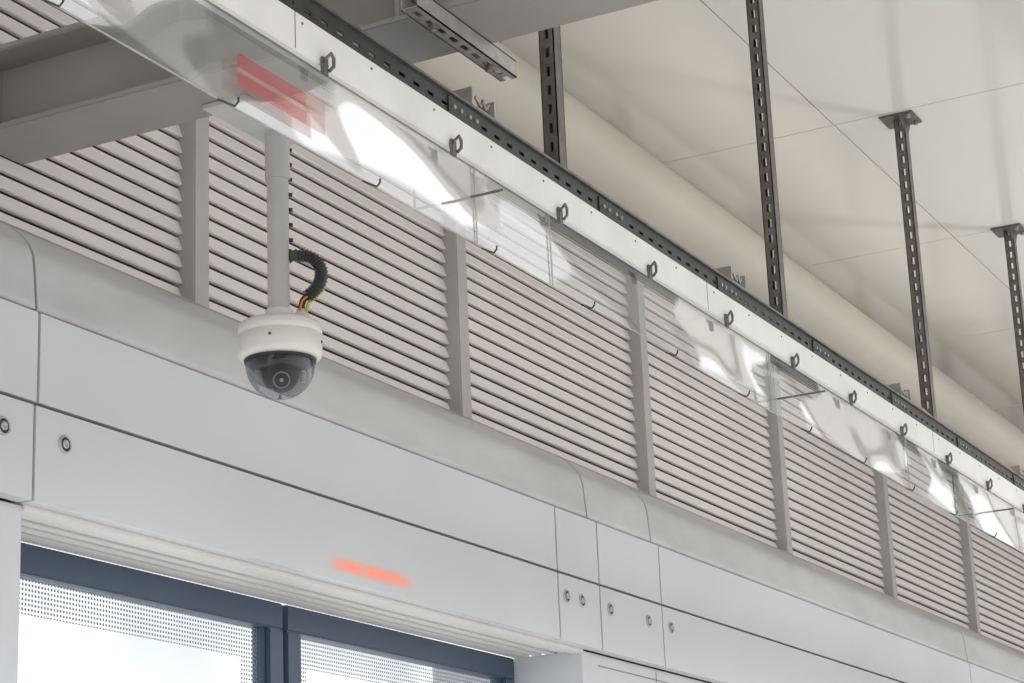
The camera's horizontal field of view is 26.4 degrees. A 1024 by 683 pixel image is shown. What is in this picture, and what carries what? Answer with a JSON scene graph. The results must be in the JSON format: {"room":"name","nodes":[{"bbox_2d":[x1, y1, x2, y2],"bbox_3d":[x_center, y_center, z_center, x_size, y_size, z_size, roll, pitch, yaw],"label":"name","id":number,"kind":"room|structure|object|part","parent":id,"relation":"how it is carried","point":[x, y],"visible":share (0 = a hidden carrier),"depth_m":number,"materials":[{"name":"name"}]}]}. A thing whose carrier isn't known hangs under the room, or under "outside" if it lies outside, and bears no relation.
{"room":"train station platform","nodes":[
{"label":"train station platform","id":0,"kind":"room"},
{"bbox_2d":[0,501,21,682],"bbox_3d":[-2.495,1.168,2.744,0.600,2.730,4.900,-11,-18,26],"label":"wall","id":1,"kind":"structure","parent":0,"point":[10,514],"depth_m":5.01,"materials":[{"name":"white paint"}]},
{"bbox_2d":[17,541,424,682],"bbox_3d":[-0.983,1.976,6.326,0.030,3.100,3.000,-11,-18,26],"label":"window","id":2,"kind":"structure","parent":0,"point":[49,651],"depth_m":6.43,"materials":[{"name":"glass"}]},
{"bbox_2d":[0,0,1023,648],"bbox_3d":[2.137,0.889,12.068,0.128,1.400,25.000,-11,-18,26],"label":"wall","id":3,"kind":"structure","parent":0,"point":[76,155],"depth_m":7.87,"materials":[{"name":"grey metal"}]},
{"bbox_2d":[160,117,208,307],"bbox_3d":[-0.925,-0.653,6.183,0.118,1.250,0.072,-11,-18,26],"label":"louver mullion","id":4,"kind":"object","parent":3,"relation":"attached to","point":[194,143],"visible":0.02,"depth_m":6.06,"materials":[{"name":"paint"}]},
{"bbox_2d":[425,203,471,418],"bbox_3d":[-0.225,-0.302,7.465,0.118,1.250,0.072,-11,-18,26],"label":"louver mullion","id":5,"kind":"object","parent":3,"relation":"attached to","point":[458,362],"visible":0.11,"depth_m":7.36,"materials":[{"name":"paint"}]},
{"bbox_2d":[609,264,655,496],"bbox_3d":[0.476,0.050,8.747,0.118,1.250,0.072,-11,-18,26],"label":"louver mullion","id":6,"kind":"object","parent":3,"relation":"attached to","point":[636,320],"visible":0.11,"depth_m":8.67,"materials":[{"name":"paint"}]},
{"bbox_2d":[751,313,792,554],"bbox_3d":[1.177,0.402,10.029,0.118,1.250,0.072,-11,-18,26],"label":"louver mullion","id":7,"kind":"object","parent":3,"relation":"attached to","point":[775,429],"visible":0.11,"depth_m":9.95,"materials":[{"name":"paint"}]},
{"bbox_2d":[860,463,897,598],"bbox_3d":[1.878,0.753,11.312,0.118,1.250,0.072,-11,-18,26],"label":"louver mullion","id":8,"kind":"object","parent":3,"relation":"attached to","point":[886,551],"visible":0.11,"depth_m":11.20,"materials":[{"name":"paint"}]},
{"bbox_2d":[941,442,980,633],"bbox_3d":[2.579,1.105,12.594,0.118,1.250,0.072,-11,-18,26],"label":"louver mullion","id":9,"kind":"object","parent":3,"relation":"attached to","point":[966,550],"visible":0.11,"depth_m":12.51,"materials":[{"name":"paint"}]},
{"bbox_2d":[1016,550,1023,611],"bbox_3d":[3.280,1.457,13.876,0.118,1.250,0.072,-11,-18,26],"label":"louver mullion","id":10,"kind":"object","parent":3,"relation":"attached to","point":[1016,550],"visible":0.02,"depth_m":13.86,"materials":[{"name":"paint"}]},
{"bbox_2d":[432,651,705,682],"bbox_3d":[4.027,4.440,14.674,0.600,2.730,17.130,-11,-18,26],"label":"wall","id":11,"kind":"structure","parent":0,"point":[565,667],"depth_m":7.71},
{"bbox_2d":[0,498,711,682],"bbox_3d":[2.320,1.944,11.679,0.178,0.438,25.000,-11,-18,26],"label":"cladding subframe","id":12,"kind":"object","parent":11,"relation":"attached to","point":[1,499],"visible":0.02,"depth_m":8.18,"materials":[{"name":"black metal"}]},
{"bbox_2d":[0,394,33,501],"bbox_3d":[-2.266,-0.310,3.012,0.046,0.228,4.870,-11,-18,26],"label":"panel","id":13,"kind":"object","parent":12,"relation":"attached to","point":[16,416],"depth_m":5.03,"materials":[{"name":"white metal"}]},
{"bbox_2d":[0,220,34,309],"bbox_3d":[-2.315,-0.753,3.160,0.098,0.237,4.870,-11,-18,26],"label":"cladding","id":14,"kind":"object","parent":12,"relation":"attached to","point":[16,262],"visible":0.94,"depth_m":5.16,"materials":[{"name":"paint"}]},
{"bbox_2d":[0,298,38,402],"bbox_3d":[-2.275,-0.531,3.083,0.038,0.220,4.880,-11,-18,26],"label":"panel","id":15,"kind":"object","parent":12,"relation":"attached to","point":[18,324],"depth_m":5.10,"materials":[{"name":"white metal"}]},
{"bbox_2d":[21,406,559,639],"bbox_3d":[-0.491,0.581,6.258,0.046,0.228,2.720,-11,-18,26],"label":"panel","id":16,"kind":"object","parent":12,"relation":"attached to","point":[81,469],"depth_m":5.93,"materials":[{"name":"white metal"}]},
{"bbox_2d":[30,314,556,569],"bbox_3d":[-0.500,0.359,6.329,0.038,0.220,2.710,-11,-18,26],"label":"panel","id":17,"kind":"object","parent":12,"relation":"attached to","point":[84,375],"depth_m":6.00,"materials":[{"name":"white metal"}]},
{"bbox_2d":[4,500,582,657],"bbox_3d":[-0.562,0.747,6.415,0.268,0.030,2.970,-11,-18,26],"label":"header","id":18,"kind":"object","parent":12,"relation":"attached to","point":[39,526],"depth_m":6.13,"materials":[{"name":"white metal"}]},
{"bbox_2d":[8,224,585,517],"bbox_3d":[-0.480,0.168,6.517,0.098,0.237,2.980,-11,-18,26],"label":"cladding","id":19,"kind":"object","parent":12,"relation":"attached to","point":[73,288],"visible":0.92,"depth_m":6.17,"materials":[{"name":"paint"}]},
{"bbox_2d":[551,507,598,583],"bbox_3d":[0.211,0.716,7.630,0.038,0.220,0.320,-11,-18,26],"label":"panel","id":20,"kind":"object","parent":12,"relation":"attached to","point":[575,535],"depth_m":7.61,"materials":[{"name":"white metal"}]},
{"bbox_2d":[551,573,601,650],"bbox_3d":[0.222,0.938,7.563,0.046,0.228,0.320,-11,-18,26],"label":"panel","id":21,"kind":"object","parent":12,"relation":"attached to","point":[578,600],"depth_m":7.55,"materials":[{"name":"white metal"}]},
{"bbox_2d":[561,457,649,541],"bbox_3d":[0.345,0.582,8.027,0.098,0.237,0.540,-11,-18,26],"label":"cladding","id":22,"kind":"object","parent":12,"relation":"attached to","point":[609,502],"visible":0.92,"depth_m":7.99,"materials":[{"name":"paint"}]},
{"bbox_2d":[595,523,660,603],"bbox_3d":[0.414,0.817,8.001,0.038,0.220,0.530,-11,-18,26],"label":"panel","id":23,"kind":"object","parent":12,"relation":"attached to","point":[627,564],"depth_m":7.98,"materials":[{"name":"white metal"}]},
{"bbox_2d":[593,586,664,667],"bbox_3d":[0.425,1.040,7.934,0.046,0.228,0.530,-11,-18,26],"label":"panel","id":24,"kind":"object","parent":12,"relation":"attached to","point":[631,627],"depth_m":7.91,"materials":[{"name":"white metal"}]},
{"bbox_2d":[656,606,900,682],"bbox_3d":[1.505,1.582,9.909,0.046,0.228,4.080,-11,-18,26],"label":"panel","id":25,"kind":"object","parent":12,"relation":"attached to","point":[695,647],"depth_m":8.77,"materials":[{"name":"white metal"}]},
{"bbox_2d":[625,484,966,660],"bbox_3d":[1.437,1.130,10.023,0.098,0.237,4.120,-11,-18,26],"label":"cladding","id":26,"kind":"object","parent":12,"relation":"attached to","point":[674,528],"visible":0.92,"depth_m":9.54,"materials":[{"name":"paint"}]},
{"bbox_2d":[657,546,970,682],"bbox_3d":[1.493,1.359,9.976,0.038,0.220,4.080,-11,-18,26],"label":"panel","id":27,"kind":"object","parent":12,"relation":"attached to","point":[690,586],"depth_m":9.43,"materials":[{"name":"white metal"}]},
{"bbox_2d":[947,620,1023,682],"bbox_3d":[3.344,2.087,13.512,0.098,0.237,4.040,-11,-18,26],"label":"cladding","id":28,"kind":"object","parent":12,"relation":"attached to","point":[982,651],"visible":0.87,"depth_m":12.25,"materials":[{"name":"paint"}]},
{"bbox_2d":[598,665,668,682],"bbox_3d":[4.323,4.409,14.597,0.002,2.720,17.000,-11,-18,26],"label":"trim","id":29,"kind":"structure","parent":11,"relation":"attached to","point":[656,680],"depth_m":8.01,"materials":[{"name":"grey metal"}]},
{"bbox_3d":[2.308,1.634,11.771,0.160,0.190,25.000,-11,-18,26],"label":"trim","id":30,"kind":"structure","parent":11,"relation":"attached to","visible":0},
{"bbox_2d":[0,0,193,301],"bbox_3d":[-1.251,-0.829,5.528,0.060,1.240,1.429,-11,-18,26],"label":"louver panel","id":31,"kind":"object","parent":30,"relation":"on","point":[11,169],"visible":0.49,"depth_m":5.75,"materials":[{"name":"paint"}]},
{"bbox_2d":[209,87,460,414],"bbox_3d":[-0.550,-0.477,6.810,0.060,1.240,1.429,-11,-18,26],"label":"louver panel","id":32,"kind":"object","parent":30,"relation":"on","point":[222,265],"visible":0.37,"depth_m":6.82,"materials":[{"name":"paint"}]},
{"bbox_2d":[465,188,647,493],"bbox_3d":[0.151,-0.126,8.092,0.060,1.240,1.429,-11,-18,26],"label":"louver panel","id":33,"kind":"object","parent":30,"relation":"on","point":[478,265],"visible":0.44,"depth_m":8.06,"materials":[{"name":"paint"}]},
{"bbox_2d":[643,284,782,550],"bbox_3d":[0.852,0.226,9.375,0.060,1.240,1.429,-11,-18,26],"label":"louver panel","id":34,"kind":"object","parent":30,"relation":"on","point":[650,295],"visible":0.7,"depth_m":9.27,"materials":[{"name":"paint"}]},
{"bbox_2d":[778,367,891,596],"bbox_3d":[1.553,0.578,10.657,0.060,1.240,1.429,-11,-18,26],"label":"louver panel","id":35,"kind":"object","parent":30,"relation":"on","point":[786,406],"visible":0.59,"depth_m":10.57,"materials":[{"name":"paint"}]},
{"bbox_2d":[886,443,976,632],"bbox_3d":[2.254,0.929,11.939,0.060,1.240,1.429,-11,-18,26],"label":"louver panel","id":36,"kind":"object","parent":30,"relation":"on","point":[922,477],"visible":0.55,"depth_m":11.94,"materials":[{"name":"paint"}]},
{"bbox_2d":[967,452,1023,651],"bbox_3d":[2.955,1.281,13.221,0.060,1.240,1.429,-11,-18,26],"label":"louver panel","id":37,"kind":"object","parent":30,"relation":"on","point":[974,530],"visible":0.52,"depth_m":13.12,"materials":[{"name":"paint"}]},
{"bbox_2d":[501,0,1023,431],"bbox_3d":[3.378,-0.017,11.410,3.200,0.180,26.350,-11,-18,26],"label":"ceiling","id":38,"kind":"structure","parent":0,"point":[674,77],"depth_m":8.28,"materials":[{"name":"paint"}]},
{"bbox_2d":[538,26,566,167],"bbox_3d":[0.085,-0.941,5.486,0.130,1.258,0.130,-11,-18,26],"label":"hanger","id":39,"kind":"object","parent":38,"relation":"hanging from","point":[553,115],"depth_m":5.38,"materials":[{"name":"grey metal"}]},
{"bbox_2d":[214,0,1023,490],"bbox_3d":[2.816,0.981,10.265,0.143,0.118,19.400,-11,-18,26],"label":"cable tray","id":40,"kind":"object","parent":38,"relation":"hanging from","point":[399,67],"depth_m":5.36,"materials":[{"name":"metal"}]},
{"bbox_3d":[-0.091,-0.530,4.884,0.066,0.055,0.110,-11,-18,26],"label":"tray saddle bracket","id":41,"kind":"part","parent":40,"relation":"part of","materials":[{"name":"grey metal"}]},
{"bbox_2d":[208,0,1023,512],"bbox_3d":[2.881,1.079,10.203,0.070,0.099,19.400,-11,-18,26],"label":"rail","id":42,"kind":"object","parent":40,"relation":"attached to","point":[273,19],"visible":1,"depth_m":5.12,"materials":[{"name":"white metal"}]},
{"bbox_2d":[42,0,1023,553],"bbox_3d":[2.852,1.160,10.197,0.223,0.268,19.400,-11,-18,26],"label":"clear plastic sheet","id":43,"kind":"object","parent":42,"relation":"hanging from","point":[351,128],"visible":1,"depth_m":4.62,"materials":[{"name":"plastic"}]},
{"bbox_3d":[0.610,-0.177,6.168,0.066,0.055,0.110,-11,-18,26],"label":"tray saddle bracket","id":44,"kind":"part","parent":40,"relation":"part of","materials":[{"name":"grey metal"}]},
{"bbox_3d":[1.312,0.175,7.452,0.066,0.055,0.110,-11,-18,26],"label":"tray saddle bracket","id":45,"kind":"part","parent":40,"relation":"part of","materials":[{"name":"grey metal"}]},
{"bbox_3d":[2.014,0.527,8.736,0.066,0.055,0.110,-11,-18,26],"label":"tray saddle bracket","id":46,"kind":"part","parent":40,"relation":"part of","materials":[{"name":"grey metal"}]},
{"bbox_2d":[414,41,1023,470],"bbox_3d":[2.477,0.367,11.797,0.236,0.363,26.350,-11,-18,26],"label":"ventilation duct","id":47,"kind":"object","parent":38,"relation":"attached to","point":[598,153],"visible":0.51,"depth_m":8.44,"materials":[{"name":"metal"}]},
{"bbox_2d":[746,0,787,329],"bbox_3d":[0.787,-0.589,6.770,0.130,1.258,0.130,-11,-18,26],"label":"hanger","id":48,"kind":"object","parent":38,"relation":"hanging from","point":[774,214],"depth_m":6.75,"materials":[{"name":"grey metal"}]},
{"bbox_2d":[878,110,936,418],"bbox_3d":[1.489,-0.237,8.054,0.130,1.258,0.130,-11,-18,26],"label":"hanger","id":49,"kind":"object","parent":38,"relation":"hanging from","point":[901,121],"depth_m":8.07,"materials":[{"name":"grey metal"}]},
{"bbox_2d":[990,223,1023,412],"bbox_3d":[2.191,0.115,9.338,0.130,1.258,0.130,-11,-18,26],"label":"hanger","id":50,"kind":"object","parent":38,"relation":"hanging from","point":[1009,232],"depth_m":9.43,"materials":[{"name":"grey metal"}]},
{"bbox_3d":[-0.723,-1.193,5.206,0.150,0.870,0.150,-11,-18,26],"label":"post","id":51,"kind":"object","parent":38,"relation":"hanging from","visible":0},
{"bbox_2d":[0,0,657,164],"bbox_3d":[-0.047,-0.795,4.728,2.750,0.220,0.210,-11,-18,26],"label":"steel beam","id":52,"kind":"structure","parent":51,"relation":"hanging from","point":[72,87],"depth_m":5.10,"materials":[{"name":"metal"}]},
{"bbox_2d":[202,94,327,392],"bbox_3d":[-0.578,-0.207,5.088,0.197,0.678,0.324,-11,-18,26],"label":"security camera","id":53,"kind":"object","parent":52,"relation":"attached to","point":[279,345],"visible":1,"depth_m":5.09,"materials":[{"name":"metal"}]},
{"bbox_3d":[-0.597,-0.519,5.169,0.120,0.012,0.300,-11,-18,26],"label":"mounting plate","id":54,"kind":"part","parent":53,"relation":"part of","materials":[{"name":"paint"}]},
{"bbox_2d":[401,0,516,81],"bbox_3d":[-0.110,-0.652,4.717,0.041,0.054,0.440,-11,-18,26],"label":"channel","id":55,"kind":"object","parent":52,"relation":"attached to","point":[431,15],"visible":1,"depth_m":4.70,"materials":[{"name":"metal"}]},
{"bbox_2d":[969,663,1020,682],"bbox_3d":[3.387,2.309,13.440,0.038,0.220,4.020,-11,-18,26],"label":"panel","id":56,"kind":"object","parent":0,"point":[978,674],"depth_m":11.98,"materials":[{"name":"white metal"}]},
{"bbox_3d":[7.799,3.016,5.459,20.000,0.100,42.000,-11,-18,26],"label":"floor","id":57,"kind":"structure","parent":0,"visible":0},
{"bbox_2d":[20,542,282,682],"bbox_3d":[-0.992,1.917,5.473,0.060,2.728,1.470,-11,-18,26],"label":"frame","id":58,"kind":"object","parent":57,"relation":"on","point":[37,563],"visible":1,"depth_m":5.99,"materials":[{"name":"metal"}]},
{"bbox_2d":[19,578,256,682],"bbox_3d":[-0.994,1.897,5.480,0.001,2.530,1.284,-11,-18,26],"label":"glass","id":59,"kind":"object","parent":58,"relation":"attached to","point":[20,578],"visible":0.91,"depth_m":5.90,"materials":[{"name":"glass"}]},
{"bbox_2d":[281,605,514,682],"bbox_3d":[-0.301,2.263,6.736,0.060,2.728,1.450,-11,-18,26],"label":"frame","id":60,"kind":"object","parent":57,"relation":"on","point":[298,623],"visible":0.91,"depth_m":6.93,"materials":[{"name":"blue metal"}]},
{"bbox_2d":[301,638,494,682],"bbox_3d":[-0.304,2.243,6.743,0.001,2.530,1.264,-11,-18,26],"label":"glass","id":61,"kind":"object","parent":60,"relation":"attached to","point":[302,638],"visible":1,"depth_m":6.91,"materials":[{"name":"white glass"}]}
]}

